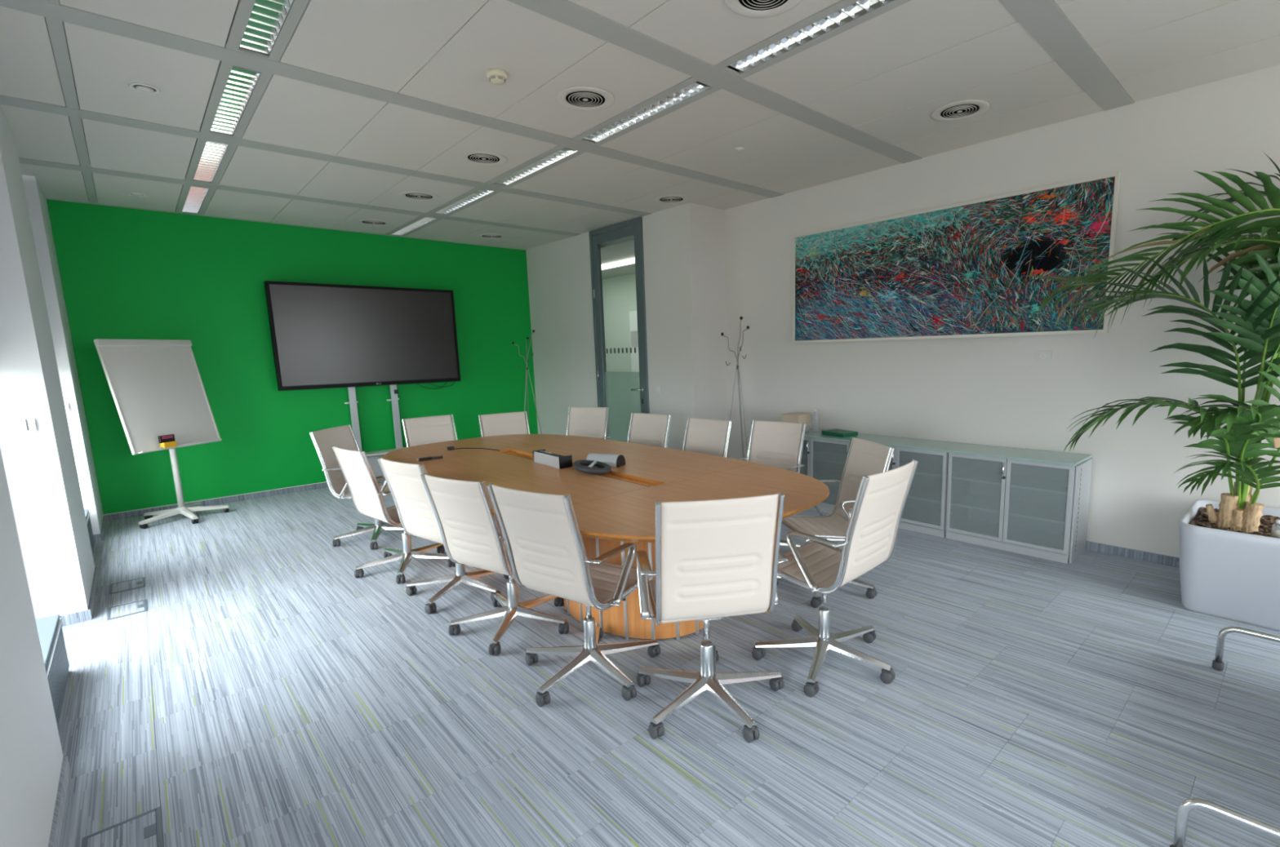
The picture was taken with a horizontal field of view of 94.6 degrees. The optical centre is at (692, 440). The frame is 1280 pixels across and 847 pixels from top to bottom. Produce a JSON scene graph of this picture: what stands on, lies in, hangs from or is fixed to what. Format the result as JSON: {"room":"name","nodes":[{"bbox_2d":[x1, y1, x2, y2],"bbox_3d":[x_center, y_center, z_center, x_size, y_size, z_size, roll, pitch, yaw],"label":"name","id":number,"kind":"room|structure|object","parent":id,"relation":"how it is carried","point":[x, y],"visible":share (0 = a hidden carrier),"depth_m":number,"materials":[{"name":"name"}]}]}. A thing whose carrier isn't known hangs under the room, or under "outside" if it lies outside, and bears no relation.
{"room":"conference room","nodes":[
{"label":"conference room","id":0,"kind":"room"},
{"bbox_2d":[0,448,63,846],"bbox_3d":[-1.666,-0.133,0.973,0.380,3.034,2.220,-10,12,-43],"label":"wall","id":1,"kind":"structure","parent":0,"point":[31,753],"depth_m":1.73,"materials":[{"name":"white paint"}]},
{"bbox_2d":[48,755,70,846],"bbox_3d":[-1.565,1.278,1.242,0.230,0.060,2.230,-10,12,-43],"label":"baseboard","id":2,"kind":"structure","parent":1,"relation":"attached to","point":[59,811],"depth_m":1.90,"materials":[{"name":"carpet"}]},
{"bbox_2d":[0,106,103,619],"bbox_3d":[-4.668,-0.529,4.104,0.380,3.034,2.970,-10,12,-43],"label":"window","id":3,"kind":"structure","parent":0,"point":[40,468],"depth_m":3.26,"materials":[{"name":"white glass"}]},
{"bbox_2d":[3,417,36,433],"bbox_3d":[-3.570,-0.079,3.124,0.110,0.075,0.013,-10,12,-43],"label":"wall control","id":4,"kind":"object","parent":3,"relation":"attached to","point":[22,424],"visible":1,"depth_m":3.12,"materials":[{"name":"white plastic"}]},
{"bbox_2d":[64,402,69,410],"bbox_3d":[-5.005,-0.268,4.687,0.050,0.070,0.013,-10,12,-43],"label":"wall switch","id":5,"kind":"object","parent":3,"relation":"attached to","point":[66,404],"visible":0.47,"depth_m":4.70,"materials":[{"name":"white plastic"}]},
{"bbox_2d":[59,567,98,626],"bbox_3d":[-3.884,0.971,3.661,0.230,0.060,1.000,-10,12,-43],"label":"baseboard","id":6,"kind":"structure","parent":3,"relation":"attached to","point":[84,615],"depth_m":3.37,"materials":[{"name":"carpet"}]},
{"bbox_2d":[93,515,106,542],"bbox_3d":[-5.295,0.784,5.134,0.230,0.060,0.837,-10,12,-43],"label":"baseboard","id":7,"kind":"structure","parent":3,"relation":"attached to","point":[99,537],"depth_m":4.92,"materials":[{"name":"carpet"}]},
{"bbox_2d":[46,185,537,514],"bbox_3d":[-4.125,-0.968,6.738,5.210,3.184,0.150,-10,12,-43],"label":"wall","id":8,"kind":"structure","parent":0,"point":[126,273],"depth_m":6.13,"materials":[{"name":"green paint"}]},
{"bbox_2d":[103,475,382,521],"bbox_3d":[-3.873,0.457,7.049,4.530,0.060,0.012,-10,12,-43],"label":"baseboard","id":9,"kind":"structure","parent":8,"relation":"attached to","point":[276,492],"depth_m":6.13,"materials":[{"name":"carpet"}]},
{"bbox_2d":[525,204,687,450],"bbox_3d":[-1.131,-1.126,7.266,0.120,3.184,3.190,-10,12,-43],"label":"wall","id":10,"kind":"structure","parent":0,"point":[559,272],"depth_m":7.33,"materials":[{"name":"white paint"}]},
{"bbox_2d":[588,216,649,439],"bbox_3d":[-0.831,-1.025,6.898,0.169,2.879,0.990,-10,12,-43],"label":"door","id":11,"kind":"structure","parent":10,"relation":"attached to","point":[633,227],"depth_m":6.71,"materials":[{"name":"grey metal"}]},
{"bbox_2d":[600,235,635,279],"bbox_3d":[-0.953,-2.560,8.299,1.890,0.100,4.690,-10,12,-43],"label":"ceiling","id":12,"kind":"structure","parent":0,"point":[620,250],"depth_m":7.71,"materials":[{"name":"grey"}]},
{"bbox_2d":[601,257,635,270],"bbox_3d":[-1.246,-2.511,8.503,0.150,0.038,3.200,-10,12,-43],"label":"recessed light","id":13,"kind":"object","parent":12,"relation":"in","point":[629,261],"visible":0.29,"depth_m":8.23,"materials":[{"name":"white"}]},
{"bbox_2d":[602,273,636,436],"bbox_3d":[-0.885,-1.262,8.459,1.890,2.884,4.790,-10,12,-43],"label":"wall","id":14,"kind":"structure","parent":0,"point":[619,293],"depth_m":10.06,"materials":[{"name":"white paint"}]},
{"bbox_2d":[629,311,640,413],"bbox_3d":[-0.668,-1.022,9.455,0.078,2.100,0.900,-10,12,-43],"label":"door","id":15,"kind":"structure","parent":14,"relation":"in","point":[633,315],"depth_m":9.66,"materials":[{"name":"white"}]},
{"bbox_2d":[0,0,1279,250],"bbox_3d":[-0.353,-2.010,2.955,5.590,0.224,10.500,-10,12,-43],"label":"ceiling","id":16,"kind":"structure","parent":0,"point":[366,104],"depth_m":3.28,"materials":[{"name":"grey"}]},
{"bbox_2d":[127,192,146,197],"bbox_3d":[-4.743,-2.092,5.023,0.124,0.016,0.124,-10,12,-43],"label":"valve","id":17,"kind":"object","parent":16,"relation":"attached to","point":[134,194],"visible":1,"depth_m":5.00,"materials":[{"name":"white plastic"}]},
{"bbox_2d":[128,82,160,93],"bbox_3d":[-2.882,-1.849,3.096,0.124,0.016,0.124,-10,12,-43],"label":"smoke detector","id":18,"kind":"object","parent":16,"relation":"attached to","point":[141,87],"visible":1,"depth_m":3.08,"materials":[{"name":"white plastic"}]},
{"bbox_2d":[175,185,215,215],"bbox_3d":[-4.470,-2.189,5.271,0.205,0.093,1.191,-10,12,-43],"label":"light","id":19,"kind":"object","parent":16,"relation":"attached to","point":[194,200],"visible":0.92,"depth_m":5.25,"materials":[{"name":"grey"}]},
{"bbox_2d":[185,138,237,184],"bbox_3d":[-3.540,-2.066,4.301,0.205,0.093,1.191,-10,12,-43],"label":"light","id":20,"kind":"object","parent":16,"relation":"attached to","point":[210,160],"visible":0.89,"depth_m":4.26,"materials":[{"name":"grey metal"}]},
{"bbox_2d":[200,61,272,138],"bbox_3d":[-2.610,-1.943,3.330,0.205,0.093,1.191,-10,12,-43],"label":"light","id":21,"kind":"object","parent":16,"relation":"attached to","point":[237,91],"visible":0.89,"depth_m":3.27,"materials":[{"name":"grey metal"}]},
{"bbox_2d":[225,0,309,62],"bbox_3d":[-1.679,-1.820,2.360,0.205,0.093,1.191,-10,12,-43],"label":"light","id":22,"kind":"object","parent":16,"relation":"attached to","point":[267,27],"visible":1,"depth_m":2.57,"materials":[{"name":"grey metal"}]},
{"bbox_2d":[355,218,391,226],"bbox_3d":[-3.396,-2.319,6.271,0.330,0.008,0.330,-10,12,-43],"label":"ceiling vent","id":23,"kind":"object","parent":16,"relation":"in","point":[371,222],"visible":1,"depth_m":6.25,"materials":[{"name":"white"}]},
{"bbox_2d":[385,216,442,236],"bbox_3d":[-3.118,-2.417,6.539,0.220,0.093,1.191,-10,12,-43],"label":"light","id":24,"kind":"object","parent":16,"relation":"attached to","point":[419,223],"visible":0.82,"depth_m":6.53,"materials":[{"name":"grey"}]},
{"bbox_2d":[398,191,439,201],"bbox_3d":[-2.459,-2.196,5.294,0.330,0.008,0.330,-10,12,-43],"label":"ceiling vent","id":25,"kind":"object","parent":16,"relation":"in","point":[411,195],"visible":1,"depth_m":5.28,"materials":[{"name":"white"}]},
{"bbox_2d":[426,187,500,216],"bbox_3d":[-2.188,-2.293,5.569,0.220,0.093,1.191,-10,12,-43],"label":"light","id":26,"kind":"object","parent":16,"relation":"attached to","point":[476,195],"visible":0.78,"depth_m":5.54,"materials":[{"name":"grey"}]},
{"bbox_2d":[459,151,506,165],"bbox_3d":[-1.536,-2.073,4.330,0.330,0.008,0.330,-10,12,-43],"label":"ceiling vent","id":27,"kind":"object","parent":16,"relation":"in","point":[476,157],"visible":1,"depth_m":4.32,"materials":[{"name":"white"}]},
{"bbox_2d":[477,233,506,239],"bbox_3d":[-2.441,-2.478,7.153,0.330,0.008,0.330,-10,12,-43],"label":"ceiling vent","id":28,"kind":"object","parent":16,"relation":"in","point":[486,236],"visible":1,"depth_m":7.13,"materials":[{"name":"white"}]},
{"bbox_2d":[486,67,507,84],"bbox_3d":[-1.009,-1.871,3.039,0.104,0.050,0.104,-10,12,-43],"label":"smoke detector","id":29,"kind":"object","parent":16,"relation":"attached to","point":[495,76],"visible":1,"depth_m":3.01,"materials":[{"name":"beige plastic"}]},
{"bbox_2d":[484,145,586,187],"bbox_3d":[-1.257,-2.171,4.598,0.220,0.093,1.191,-10,12,-43],"label":"light","id":30,"kind":"object","parent":16,"relation":"attached to","point":[557,155],"visible":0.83,"depth_m":4.56,"materials":[{"name":"grey metal"}]},
{"bbox_2d":[555,86,614,111],"bbox_3d":[-0.612,-1.951,3.367,0.330,0.008,0.330,-10,12,-43],"label":"ceiling vent","id":31,"kind":"object","parent":16,"relation":"in","point":[588,99],"visible":1,"depth_m":3.35,"materials":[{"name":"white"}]},
{"bbox_2d":[572,76,720,146],"bbox_3d":[-0.327,-2.047,3.628,0.220,0.093,1.191,-10,12,-43],"label":"light","id":32,"kind":"object","parent":16,"relation":"attached to","point":[692,89],"visible":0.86,"depth_m":3.57,"materials":[{"name":"grey metal"}]},
{"bbox_2d":[653,195,688,204],"bbox_3d":[-0.202,-2.306,5.635,0.330,0.008,0.330,-10,12,-43],"label":"ceiling vent","id":33,"kind":"object","parent":16,"relation":"in","point":[664,199],"visible":1,"depth_m":5.62,"materials":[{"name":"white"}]},
{"bbox_2d":[734,146,744,151],"bbox_3d":[0.344,-2.113,4.277,0.068,0.012,0.068,-10,12,-43],"label":"ceiling sensor","id":34,"kind":"object","parent":16,"relation":"attached to","point":[740,148],"visible":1,"depth_m":4.26,"materials":[{"name":"white plastic"}]},
{"bbox_2d":[724,0,801,17],"bbox_3d":[0.298,-1.831,2.418,0.330,0.008,0.330,-10,12,-43],"label":"ceiling vent","id":35,"kind":"object","parent":16,"relation":"in","point":[748,8],"visible":1,"depth_m":2.50,"materials":[{"name":"white metal"}]},
{"bbox_2d":[715,0,911,79],"bbox_3d":[0.604,-1.925,2.657,0.220,0.093,1.191,-10,12,-43],"label":"light","id":36,"kind":"object","parent":16,"relation":"attached to","point":[842,15],"visible":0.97,"depth_m":2.75,"materials":[{"name":"grey metal"}]},
{"bbox_2d":[931,99,989,121],"bbox_3d":[1.673,-2.058,3.680,0.330,0.008,0.330,-10,12,-43],"label":"ceiling vent","id":37,"kind":"object","parent":16,"relation":"in","point":[963,109],"visible":1,"depth_m":3.67,"materials":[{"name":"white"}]},
{"bbox_2d":[57,434,1279,846],"bbox_3d":[-0.210,0.851,4.428,6.900,0.120,11.900,-10,12,-43],"label":"floor","id":38,"kind":"structure","parent":0,"point":[266,693],"depth_m":2.38,"materials":[{"name":"grey carpet"}]},
{"bbox_2d":[35,614,69,728],"bbox_3d":[-2.715,1.016,2.395,0.182,0.290,0.960,-10,12,-43],"label":"radiator cover","id":39,"kind":"object","parent":38,"relation":"on","point":[50,631],"visible":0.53,"depth_m":2.55,"materials":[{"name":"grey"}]},
{"bbox_2d":[47,626,69,725],"bbox_3d":[-2.657,1.016,2.454,0.006,0.210,0.945,-10,12,-43],"label":"grille","id":40,"kind":"object","parent":39,"relation":"attached to","point":[60,665],"depth_m":2.52,"materials":[{"name":"grey metal"}]},
{"bbox_2d":[84,509,93,551],"bbox_3d":[-4.624,0.764,4.386,0.182,0.290,1.060,-10,12,-43],"label":"radiator cover","id":41,"kind":"object","parent":38,"relation":"on","point":[87,513],"visible":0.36,"depth_m":4.66,"materials":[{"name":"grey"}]},
{"bbox_2d":[87,516,93,551],"bbox_3d":[-4.559,0.765,4.438,0.006,0.210,1.025,-10,12,-43],"label":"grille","id":42,"kind":"object","parent":41,"relation":"attached to","point":[89,526],"depth_m":4.66,"materials":[{"name":"grey metal"}]},
{"bbox_2d":[81,806,163,846],"bbox_3d":[-1.735,1.227,1.791,0.180,0.005,0.225,-10,12,-43],"label":"floor outlet","id":43,"kind":"object","parent":38,"relation":"on","point":[141,830],"visible":1,"depth_m":1.82,"materials":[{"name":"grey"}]},
{"bbox_2d":[106,599,147,620],"bbox_3d":[-3.367,1.009,3.507,0.170,0.004,0.230,-10,12,-43],"label":"floor outlet","id":44,"kind":"object","parent":38,"relation":"on","point":[135,607],"visible":1,"depth_m":3.50,"materials":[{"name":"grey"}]},
{"bbox_2d":[109,577,145,594],"bbox_3d":[-3.732,0.960,3.888,0.170,0.004,0.230,-10,12,-43],"label":"floor outlet","id":45,"kind":"object","parent":38,"relation":"on","point":[135,584],"visible":1,"depth_m":3.88,"materials":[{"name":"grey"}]},
{"bbox_2d":[93,338,229,528],"bbox_3d":[-4.841,-0.073,5.353,0.628,1.666,0.787,-2,9,-1],"label":"easel","id":46,"kind":"object","parent":38,"relation":"on","point":[157,388],"visible":1,"depth_m":5.29,"materials":[{"name":"white metal"}]},
{"bbox_2d":[158,434,177,448],"bbox_3d":[-4.649,0.010,5.216,0.046,0.110,0.120,0,9,12],"label":"eraser","id":47,"kind":"object","parent":46,"relation":"on","point":[166,441],"visible":1,"depth_m":5.20,"materials":[{"name":"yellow plastic"}]},
{"bbox_2d":[161,435,173,439],"bbox_3d":[-4.650,-0.027,5.210,0.002,0.025,0.090,0,9,12],"label":"print","id":48,"kind":"object","parent":47,"relation":"attached to","point":[166,437],"depth_m":5.21,"materials":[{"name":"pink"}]},
{"bbox_2d":[138,438,222,453],"bbox_3d":[-4.631,0.048,5.342,0.045,0.029,0.690,0,9,12],"label":"tray","id":49,"kind":"object","parent":46,"relation":"on","point":[156,447],"depth_m":5.35,"materials":[{"name":"white metal"}]},
{"bbox_2d":[309,424,417,550],"bbox_3d":[-2.553,0.347,4.726,0.662,0.907,0.636,-1,9,5],"label":"swivel chair","id":50,"kind":"object","parent":38,"relation":"on","point":[341,437],"visible":0.44,"depth_m":4.62,"materials":[{"name":"white leather"}]},
{"bbox_2d":[344,384,404,477],"bbox_3d":[-3.612,-0.468,6.800,0.625,1.950,0.520,-10,12,-43],"label":"stand","id":51,"kind":"object","parent":38,"relation":"on","point":[374,463],"visible":0.23,"depth_m":7.00,"materials":[{"name":"silver metal"}]},
{"bbox_2d":[263,280,460,391],"bbox_3d":[-3.703,-1.158,6.814,1.930,1.214,0.108,-10,12,-43],"label":"television","id":52,"kind":"object","parent":51,"relation":"attached to","point":[323,335],"visible":1,"depth_m":6.68,"materials":[{"name":"black plastic"}]},
{"bbox_2d":[364,447,404,456],"bbox_3d":[-3.683,0.142,7.004,0.600,0.017,0.240,-10,12,-43],"label":"shelf","id":53,"kind":"object","parent":51,"relation":"attached to","point":[383,452],"depth_m":6.97,"materials":[{"name":"white plastic"}]},
{"bbox_2d":[330,445,455,584],"bbox_3d":[-2.012,0.447,4.043,0.625,0.886,0.664,5,11,38],"label":"swivel chair","id":54,"kind":"object","parent":38,"relation":"on","point":[366,495],"visible":0.75,"depth_m":3.84,"materials":[{"name":"white leather"}]},
{"bbox_2d":[401,414,457,447],"bbox_3d":[-2.217,0.262,5.223,0.659,0.908,0.617,7,12,43],"label":"swivel chair","id":55,"kind":"object","parent":38,"relation":"on","point":[439,428],"visible":0.22,"depth_m":5.39,"materials":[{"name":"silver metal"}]},
{"bbox_2d":[377,457,509,614],"bbox_3d":[-1.421,0.508,3.563,0.631,0.878,0.671,5,11,35],"label":"swivel chair","id":56,"kind":"object","parent":38,"relation":"on","point":[417,517],"visible":0.55,"depth_m":3.38,"materials":[{"name":"white leather"}]},
{"bbox_2d":[420,473,568,655],"bbox_3d":[-0.957,0.567,3.099,0.633,0.877,0.666,4,10,31],"label":"swivel chair","id":57,"kind":"object","parent":38,"relation":"on","point":[471,534],"visible":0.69,"depth_m":2.87,"materials":[{"name":"white leather"}]},
{"bbox_2d":[478,411,529,437],"bbox_3d":[-1.623,0.227,5.352,0.619,0.908,0.647,-7,10,-31],"label":"swivel chair","id":58,"kind":"object","parent":38,"relation":"on","point":[512,423],"visible":0.2,"depth_m":5.54,"materials":[{"name":"white leather"}]},
{"bbox_2d":[511,329,542,434],"bbox_3d":[-2.105,-0.521,7.555,0.348,1.752,0.340,-6,10,-28],"label":"coat stand","id":59,"kind":"object","parent":38,"relation":"on","point":[533,331],"visible":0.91,"depth_m":7.47,"materials":[{"name":"silver metal"}]},
{"bbox_2d":[486,483,660,706],"bbox_3d":[-0.489,0.607,2.609,0.647,0.920,0.617,4,10,32],"label":"swivel chair","id":60,"kind":"object","parent":38,"relation":"on","point":[541,533],"visible":0.99,"depth_m":2.43,"materials":[{"name":"white leather"}]},
{"bbox_2d":[565,407,610,439],"bbox_3d":[-1.109,0.161,5.698,0.636,0.908,0.678,1,9,18],"label":"swivel chair","id":61,"kind":"object","parent":38,"relation":"on","point":[589,422],"visible":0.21,"depth_m":5.92,"materials":[{"name":"white leather"}]},
{"bbox_2d":[382,434,829,639],"bbox_3d":[-0.797,0.523,3.824,1.664,0.740,3.480,-10,12,-43],"label":"conference table","id":62,"kind":"object","parent":38,"relation":"on","point":[613,509],"visible":0.38,"depth_m":3.22,"materials":[{"name":"brown wood"}]},
{"bbox_2d":[416,456,443,461],"bbox_3d":[-1.816,0.126,4.069,0.168,0.021,0.021,-8,11,-38],"label":"marker pen","id":63,"kind":"object","parent":62,"relation":"on","point":[435,457],"visible":1,"depth_m":4.06,"materials":[{"name":"black plastic"}]},
{"bbox_2d":[447,446,499,451],"bbox_3d":[-1.642,0.061,4.455,0.446,0.026,0.096,0,9,12],"label":"cable","id":64,"kind":"object","parent":62,"relation":"on","point":[449,448],"visible":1,"depth_m":4.47,"materials":[{"name":"black plastic"}]},
{"bbox_2d":[533,448,572,469],"bbox_3d":[-0.902,0.117,3.782,0.090,0.078,0.352,-9,11,-41],"label":"block","id":65,"kind":"object","parent":62,"relation":"on","point":[540,456],"visible":1,"depth_m":3.70,"materials":[{"name":"silver metal"}]},
{"bbox_2d":[573,460,611,475],"bbox_3d":[-0.601,0.158,3.520,0.218,0.067,0.338,-5,9,-23],"label":"telephone","id":66,"kind":"object","parent":62,"relation":"on","point":[593,467],"visible":1,"depth_m":3.44,"materials":[{"name":"grey plastic"}]},
{"bbox_2d":[586,453,625,467],"bbox_3d":[-0.545,0.122,3.700,0.232,0.074,0.100,2,9,24],"label":"speaker","id":67,"kind":"object","parent":62,"relation":"on","point":[612,460],"visible":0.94,"depth_m":3.65},
{"bbox_2d":[616,454,625,467],"bbox_3d":[-0.445,0.127,3.655,0.012,0.072,0.096,2,9,24],"label":"grille","id":68,"kind":"object","parent":67,"relation":"attached to","point":[620,460],"depth_m":3.64,"materials":[{"name":"black plastic"}]},
{"bbox_2d":[626,413,671,448],"bbox_3d":[-0.532,0.259,4.958,0.634,0.907,0.659,5,11,37],"label":"swivel chair","id":69,"kind":"object","parent":38,"relation":"on","point":[649,429],"visible":0.24,"depth_m":5.13,"materials":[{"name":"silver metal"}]},
{"bbox_2d":[682,417,731,457],"bbox_3d":[-0.079,0.322,4.466,0.637,0.907,0.662,7,12,43],"label":"swivel chair","id":70,"kind":"object","parent":38,"relation":"on","point":[702,436],"visible":0.25,"depth_m":4.61,"materials":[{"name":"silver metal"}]},
{"bbox_2d":[635,492,788,742],"bbox_3d":[0.081,0.616,2.379,0.619,0.943,0.662,-3,9,-10],"label":"swivel chair","id":71,"kind":"object","parent":38,"relation":"on","point":[721,558],"visible":1,"depth_m":2.12,"materials":[{"name":"beige leather"}]},
{"bbox_2d":[720,316,749,460],"bbox_3d":[0.467,-0.331,5.861,0.348,1.752,0.340,2,9,23],"label":"coat stand","id":72,"kind":"object","parent":38,"relation":"on","point":[740,317],"visible":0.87,"depth_m":5.78,"materials":[{"name":"silver metal"}]},
{"bbox_2d":[734,420,805,547],"bbox_3d":[0.455,0.350,4.189,0.638,0.907,0.627,6,11,39],"label":"swivel chair","id":73,"kind":"object","parent":38,"relation":"on","point":[780,445],"visible":0.36,"depth_m":4.32,"materials":[{"name":"white leather"}]},
{"bbox_2d":[800,437,849,513],"bbox_3d":[1.172,0.282,5.360,0.414,0.655,0.800,-10,12,-43],"label":"base cabinet","id":74,"kind":"object","parent":38,"relation":"on","point":[822,460],"visible":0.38,"depth_m":5.40,"materials":[{"name":"grey glass"}]},
{"bbox_2d":[800,468,841,486],"bbox_3d":[1.193,0.342,5.388,0.340,0.016,0.764,-10,12,-43],"label":"shelf","id":75,"kind":"object","parent":74,"relation":"attached to","point":[818,473],"depth_m":5.45,"materials":[{"name":"grey glass"}]},
{"bbox_2d":[801,448,846,464],"bbox_3d":[1.188,0.144,5.358,0.340,0.016,0.764,-10,12,-43],"label":"shelf","id":76,"kind":"object","parent":74,"relation":"attached to","point":[821,455],"depth_m":5.34,"materials":[{"name":"grey metal"}]},
{"bbox_2d":[751,458,918,697],"bbox_3d":[0.624,0.554,2.661,0.616,0.952,0.623,7,12,44],"label":"swivel chair","id":77,"kind":"object","parent":38,"relation":"on","point":[819,566],"visible":0.99,"depth_m":2.52,"materials":[{"name":"white leather"}]},
{"bbox_2d":[776,437,893,608],"bbox_3d":[0.784,0.455,3.551,0.674,0.873,0.637,-4,9,-13],"label":"swivel chair","id":78,"kind":"object","parent":38,"relation":"on","point":[866,458],"visible":0.64,"depth_m":3.57,"materials":[{"name":"white leather"}]},
{"bbox_2d":[888,446,948,537],"bbox_3d":[1.730,0.355,4.778,0.414,0.655,0.800,-10,12,-43],"label":"base cabinet","id":79,"kind":"object","parent":38,"relation":"on","point":[924,512],"visible":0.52,"depth_m":4.68,"materials":[{"name":"grey glass"}]},
{"bbox_2d":[888,460,942,477],"bbox_3d":[1.746,0.218,4.776,0.340,0.016,0.764,-10,12,-43],"label":"shelf","id":80,"kind":"object","parent":79,"relation":"attached to","point":[923,468],"depth_m":4.70,"materials":[{"name":"grey metal"}]},
{"bbox_2d":[906,485,942,503],"bbox_3d":[1.751,0.416,4.806,0.340,0.016,0.764,-10,12,-43],"label":"shelf","id":81,"kind":"object","parent":79,"relation":"attached to","point":[926,493],"depth_m":4.68,"materials":[{"name":"grey glass"}]},
{"bbox_2d":[945,453,1092,564],"bbox_3d":[2.294,0.430,4.190,0.414,0.655,0.816,-10,12,-43],"label":"base cabinet","id":82,"kind":"object","parent":38,"relation":"on","point":[1024,508],"depth_m":4.19,"materials":[{"name":"silver metal"}]},
{"bbox_2d":[821,429,857,437],"bbox_3d":[1.299,-0.062,5.188,0.184,0.034,0.264,-7,10,-31],"label":"box","id":83,"kind":"object","parent":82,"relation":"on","point":[835,433],"visible":1,"depth_m":5.12,"materials":[{"name":"green cardboard"}]},
{"bbox_2d":[804,429,1092,466],"bbox_3d":[1.732,0.021,4.737,0.405,0.016,2.440,-10,12,-43],"label":"cabinet top","id":84,"kind":"object","parent":82,"relation":"on","point":[1002,452],"visible":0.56,"depth_m":4.34,"materials":[{"name":"teal"}]},
{"bbox_2d":[951,494,1066,524],"bbox_3d":[2.309,0.490,4.224,0.340,0.016,0.764,-10,12,-43],"label":"shelf","id":85,"kind":"object","parent":82,"relation":"attached to","point":[1046,512],"depth_m":4.23,"materials":[{"name":"grey metal"}]},
{"bbox_2d":[951,469,1068,494],"bbox_3d":[2.304,0.292,4.194,0.340,0.016,0.764,-10,12,-43],"label":"shelf","id":86,"kind":"object","parent":82,"relation":"attached to","point":[1057,485],"depth_m":4.20,"materials":[{"name":"grey glass"}]},
{"bbox_2d":[1169,626,1279,846],"bbox_3d":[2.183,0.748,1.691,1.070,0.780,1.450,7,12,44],"label":"chair","id":87,"kind":"object","parent":38,"relation":"on","point":[1184,807],"visible":1,"depth_m":1.61,"materials":[{"name":"silver metal"}]},
{"bbox_2d":[1178,500,1279,631],"bbox_3d":[3.198,0.682,2.972,0.720,0.475,1.120,-10,12,-43],"label":"planter","id":88,"kind":"object","parent":38,"relation":"on","point":[1227,573],"visible":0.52,"depth_m":3.00,"materials":[{"name":"grey paint"}]},
{"bbox_2d":[1027,151,1279,533],"bbox_3d":[2.673,-0.457,3.047,1.198,1.930,1.561,-10,12,-43],"label":"palm plant","id":89,"kind":"object","parent":88,"relation":"on","point":[1257,328],"visible":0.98,"depth_m":2.96,"materials":[{"name":"green plant"}]},
{"bbox_2d":[1270,520,1279,537],"bbox_3d":[2.905,0.446,2.918,0.046,0.100,0.046,-10,12,-43],"label":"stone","id":90,"kind":"object","parent":88,"relation":"on","point":[1275,532],"visible":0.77,"depth_m":2.91,"materials":[{"name":"beige stone"}]},
{"bbox_2d":[1272,437,1279,448],"bbox_3d":[2.952,0.118,2.783,0.038,0.800,0.312,-10,12,-43],"label":"support","id":91,"kind":"object","parent":88,"relation":"on","point":[1276,440],"visible":1,"depth_m":2.86,"materials":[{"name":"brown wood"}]},
{"bbox_2d":[681,202,728,457],"bbox_3d":[0.201,-1.007,6.256,0.650,3.184,0.120,-10,12,-43],"label":"wall","id":92,"kind":"structure","parent":0,"point":[703,227],"depth_m":6.08,"materials":[{"name":"white paint"}]},
{"bbox_2d":[781,412,811,431],"bbox_3d":[0.973,-0.169,5.516,0.190,0.164,0.230,6,11,40],"label":"cardboard box","id":93,"kind":"object","parent":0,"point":[792,417],"visible":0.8,"depth_m":5.46,"materials":[{"name":"beige cardboard"}]},
{"bbox_2d":[724,64,1279,557],"bbox_3d":[2.843,-0.712,3.859,0.150,3.184,7.260,-10,12,-43],"label":"wall","id":94,"kind":"structure","parent":0,"point":[988,391],"depth_m":4.05,"materials":[{"name":"white paint"}]},
{"bbox_2d":[792,172,1120,343],"bbox_3d":[1.836,-1.310,4.683,0.040,0.994,2.524,-10,12,-43],"label":"abstract painting","id":95,"kind":"object","parent":94,"relation":"attached to","point":[962,269],"visible":0.98,"depth_m":4.45,"materials":[{"name":"multicoloured paint"}]},
{"bbox_2d":[1035,351,1052,361],"bbox_3d":[2.477,-0.593,4.150,0.013,0.075,0.100,-10,12,-43],"label":"wall socket","id":96,"kind":"object","parent":94,"relation":"attached to","point":[1041,356],"visible":1,"depth_m":4.15,"materials":[{"name":"white plastic"}]},
{"bbox_2d":[1085,541,1179,567],"bbox_3d":[2.811,0.741,4.034,0.012,0.060,6.990,-10,12,-43],"label":"baseboard","id":97,"kind":"structure","parent":94,"relation":"attached to","point":[1091,546],"depth_m":3.90,"materials":[{"name":"carpet"}]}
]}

